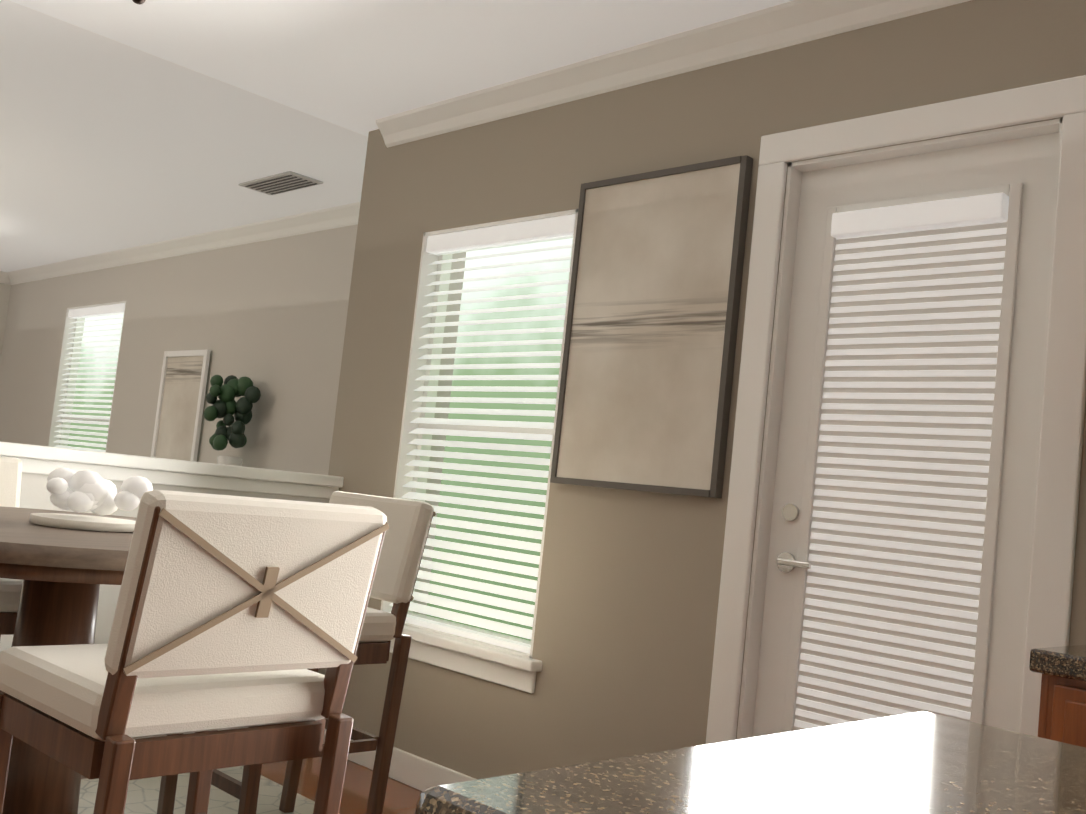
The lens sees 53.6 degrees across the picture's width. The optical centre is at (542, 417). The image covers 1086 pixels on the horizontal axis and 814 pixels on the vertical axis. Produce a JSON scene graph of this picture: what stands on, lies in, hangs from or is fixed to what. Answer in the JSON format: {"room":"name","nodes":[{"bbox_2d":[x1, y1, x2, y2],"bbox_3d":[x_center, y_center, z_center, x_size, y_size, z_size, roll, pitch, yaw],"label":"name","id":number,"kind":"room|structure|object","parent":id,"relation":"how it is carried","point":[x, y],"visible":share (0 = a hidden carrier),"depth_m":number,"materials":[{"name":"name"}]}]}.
{"room":"dining room and kitchen","nodes":[
{"label":"dining room and kitchen","id":0,"kind":"room"},
{"bbox_2d":[0,283,10,362],"bbox_3d":[-7.194,-0.253,7.389,0.150,2.880,6.360,2,-6,45],"label":"wall","id":1,"kind":"structure","parent":0,"point":[5,290],"depth_m":9.64,"materials":[{"name":"beige paint"}]},
{"bbox_2d":[0,473,329,652],"bbox_3d":[-1.421,0.878,4.006,0.140,1.350,2.810,2,-6,45],"label":"wall","id":2,"kind":"structure","parent":0,"point":[35,493],"depth_m":3.78,"materials":[{"name":"white paint"}]},
{"bbox_2d":[0,441,343,738],"bbox_3d":[-1.413,0.700,4.008,0.210,1.085,2.840,2,-6,45],"label":"trim","id":3,"kind":"structure","parent":2,"relation":"on","point":[38,459],"depth_m":3.93,"materials":[{"name":"white wood"}]},
{"bbox_2d":[0,224,357,474],"bbox_3d":[-2.648,0.226,7.427,6.570,2.880,0.150,2,-6,45],"label":"wall","id":4,"kind":"structure","parent":0,"point":[268,318],"depth_m":6.87,"materials":[{"name":"beige paint"}]},
{"bbox_2d":[48,301,125,451],"bbox_3d":[-3.527,0.053,8.290,1.200,1.855,0.200,2,-6,45],"label":"window","id":5,"kind":"structure","parent":4,"relation":"in","point":[61,377],"depth_m":8.69,"materials":[{"name":"white"}]},
{"bbox_2d":[54,303,124,451],"bbox_3d":[-3.527,-0.001,8.288,1.072,1.724,0.065,2,-6,45],"label":"window blinds","id":6,"kind":"object","parent":5,"relation":"attached to","point":[106,310],"visible":0.46,"depth_m":8.32,"materials":[{"name":"white plastic"}]},
{"bbox_2d":[81,757,422,813],"bbox_3d":[-0.703,1.267,-0.212,6.960,0.500,6.450,2,-6,45],"label":"floor","id":7,"kind":"structure","parent":0,"point":[401,798],"depth_m":3.81,"materials":[{"name":"brown wood"}]},
{"bbox_2d":[78,766,314,813],"bbox_3d":[-1.285,1.155,2.634,1.600,0.012,2.070,2,-6,45],"label":"dining rug","id":8,"kind":"object","parent":7,"relation":"on","point":[142,796],"depth_m":3.47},
{"bbox_2d":[0,456,22,690],"bbox_3d":[-1.722,0.616,3.067,0.546,1.027,0.480,2,-6,45],"label":"chair","id":9,"kind":"object","parent":8,"relation":"on","point":[10,489],"visible":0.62,"depth_m":3.02,"materials":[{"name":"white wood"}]},
{"bbox_2d":[0,506,135,813],"bbox_3d":[-1.213,0.707,2.620,1.240,0.888,1.240,2,-6,45],"label":"dining table","id":10,"kind":"object","parent":8,"relation":"on","point":[63,574],"visible":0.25,"depth_m":2.52,"materials":[{"name":"brown wood"}]},
{"bbox_2d":[29,468,152,531],"bbox_3d":[-1.106,0.203,2.669,0.260,0.139,0.292,2,-6,45],"label":"centerpiece","id":11,"kind":"object","parent":10,"relation":"on","point":[84,491],"visible":0.94,"depth_m":2.62,"materials":[{"name":"white ceramic"}]},
{"bbox_2d":[0,490,388,813],"bbox_3d":[-0.694,0.647,2.007,0.561,1.027,0.497,2,-6,45],"label":"chair","id":12,"kind":"object","parent":8,"relation":"on","point":[231,612],"visible":1,"depth_m":1.86,"materials":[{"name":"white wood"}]},
{"bbox_2d":[157,491,435,813],"bbox_3d":[-0.727,0.729,3.182,0.480,1.027,0.546,2,-6,45],"label":"chair","id":13,"kind":"object","parent":8,"relation":"on","point":[402,548],"visible":0.35,"depth_m":3.16,"materials":[{"name":"beige fabric"}]},
{"bbox_2d":[415,711,1085,813],"bbox_3d":[0.378,0.719,0.539,0.800,0.920,0.689,2,-6,45],"label":"kitchen island","id":14,"kind":"object","parent":7,"relation":"on","point":[922,762],"visible":1,"depth_m":0.75,"materials":[{"name":"grey stone"}]},
{"bbox_2d":[1029,645,1085,747],"bbox_3d":[2.363,0.754,0.734,3.767,1.292,0.660,2,-6,45],"label":"kitchen cabinet","id":15,"kind":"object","parent":7,"relation":"on","point":[1062,709],"depth_m":1.84,"materials":[{"name":"brown wood"}]},
{"bbox_2d":[0,0,793,271],"bbox_3d":[-2.992,-1.626,3.094,15.000,0.100,7.210,2,-6,45],"label":"ceiling","id":16,"kind":"structure","parent":0,"point":[107,144],"depth_m":4.26,"materials":[{"name":"white paint"}]},
{"bbox_2d":[132,0,145,3],"bbox_3d":[-1.025,-1.226,2.775,0.380,0.330,0.380,2,-6,45],"label":"flush ceiling light","id":17,"kind":"object","parent":16,"relation":"attached to","point":[139,1],"visible":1,"depth_m":2.76,"materials":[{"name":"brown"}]},
{"bbox_2d":[239,171,322,194],"bbox_3d":[-1.371,-1.217,5.606,0.500,0.013,0.200,2,-6,45],"label":"ceiling vent","id":18,"kind":"object","parent":16,"relation":"in","point":[283,182],"visible":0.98,"depth_m":5.58,"materials":[{"name":"silver metal"}]},
{"bbox_2d":[413,252,465,614],"bbox_3d":[-0.477,0.267,4.845,0.150,2.880,0.760,2,-6,45],"label":"wall","id":19,"kind":"structure","parent":0,"point":[454,297],"depth_m":4.77,"materials":[{"name":"beige"}]},
{"bbox_2d":[318,0,1085,779],"bbox_3d":[1.645,0.136,2.130,6.980,2.570,0.150,2,-6,45],"label":"wall","id":20,"kind":"structure","parent":0,"point":[626,622],"depth_m":3.42,"materials":[{"name":"beige paint"}]},
{"bbox_2d":[380,209,577,693],"bbox_3d":[-0.226,0.094,3.949,0.940,1.635,0.200,2,-6,45],"label":"window","id":21,"kind":"structure","parent":20,"relation":"in","point":[511,668],"depth_m":3.97,"materials":[{"name":"white wood"}]},
{"bbox_2d":[389,214,574,653],"bbox_3d":[-0.226,0.040,3.947,0.812,1.504,0.065,2,-6,45],"label":"window blinds","id":22,"kind":"object","parent":21,"relation":"attached to","point":[540,230],"visible":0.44,"depth_m":3.91,"materials":[{"name":"white plastic"}]},
{"bbox_2d":[550,155,752,498],"bbox_3d":[0.323,-0.276,3.369,0.660,1.010,0.038,2,-6,45],"label":"painting","id":23,"kind":"object","parent":20,"relation":"attached to","point":[645,393],"visible":0.98,"depth_m":3.33,"materials":[{"name":"grey"}]},
{"bbox_2d":[705,75,1085,744],"bbox_3d":[0.917,0.290,2.807,0.940,2.210,0.170,2,-6,45],"label":"door frame","id":24,"kind":"structure","parent":20,"relation":"attached to","point":[1055,509],"depth_m":2.85,"materials":[{"name":"white wood"}]},
{"bbox_2d":[752,133,1058,736],"bbox_3d":[0.909,0.333,2.800,0.740,2.098,0.090,2,-6,45],"label":"patio door","id":25,"kind":"structure","parent":20,"relation":"in","point":[897,569],"depth_m":2.80,"materials":[{"name":"white wood"}]},
{"bbox_3d":[-5.776,1.293,5.327,8.040,0.190,7.210,2,-6,45],"label":"floor","id":26,"kind":"structure","parent":0,"visible":0},
{"bbox_3d":[-2.433,0.984,6.654,2.160,1.310,0.446,2,-6,45],"label":"fireplace mantel","id":27,"kind":"object","parent":26,"relation":"on","visible":0},
{"bbox_2d":[151,349,210,461],"bbox_3d":[-2.397,-0.046,7.082,0.600,0.797,0.026,2,-6,45],"label":"framed picture","id":28,"kind":"object","parent":27,"relation":"on","point":[180,405],"visible":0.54,"depth_m":7.08,"materials":[{"name":"white fabric"}]},
{"bbox_2d":[204,375,260,465],"bbox_3d":[-1.853,0.049,6.355,0.395,0.621,0.232,2,-6,45],"label":"potted plant","id":29,"kind":"object","parent":27,"relation":"on","point":[227,406],"visible":0.98,"depth_m":6.34,"materials":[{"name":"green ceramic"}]},
{"label":"outside","id":30,"kind":"structure","parent":0,"visible":0},
{"bbox_2d":[68,238,572,640],"bbox_3d":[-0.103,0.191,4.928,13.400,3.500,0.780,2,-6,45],"label":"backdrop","id":31,"kind":"structure","parent":30,"point":[549,254],"depth_m":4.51,"materials":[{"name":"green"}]},
{"bbox_3d":[-2.870,-0.310,0.363,10.920,2.880,0.150,2,-6,45],"label":"wall","id":32,"kind":"structure","parent":0,"visible":0},
{"bbox_2d":[0,271,3,282],"bbox_3d":[-6.948,-1.628,7.430,0.075,0.095,6.120,2,-6,45],"label":"crown molding","id":33,"kind":"structure","parent":32,"relation":"attached to","point":[1,272],"depth_m":9.58,"materials":[{"name":"white wood"}]},
{"bbox_2d":[4,202,359,284],"bbox_3d":[-2.529,-1.167,7.395,6.420,0.095,0.076,2,-6,45],"label":"crown molding","id":34,"kind":"structure","parent":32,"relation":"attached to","point":[348,214],"depth_m":7.12,"materials":[{"name":"white wood"}]},
{"bbox_2d":[323,729,476,790],"bbox_3d":[-0.246,1.290,3.677,1.870,0.110,0.015,2,-6,45],"label":"baseboard","id":35,"kind":"structure","parent":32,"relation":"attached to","point":[415,771],"depth_m":3.87,"materials":[{"name":"white"}]},
{"bbox_2d":[376,0,970,147],"bbox_3d":[1.748,-1.104,2.086,6.830,0.095,0.075,2,-6,45],"label":"crown molding","id":36,"kind":"structure","parent":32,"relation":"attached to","point":[788,24],"depth_m":3.45,"materials":[{"name":"white"}]}
]}

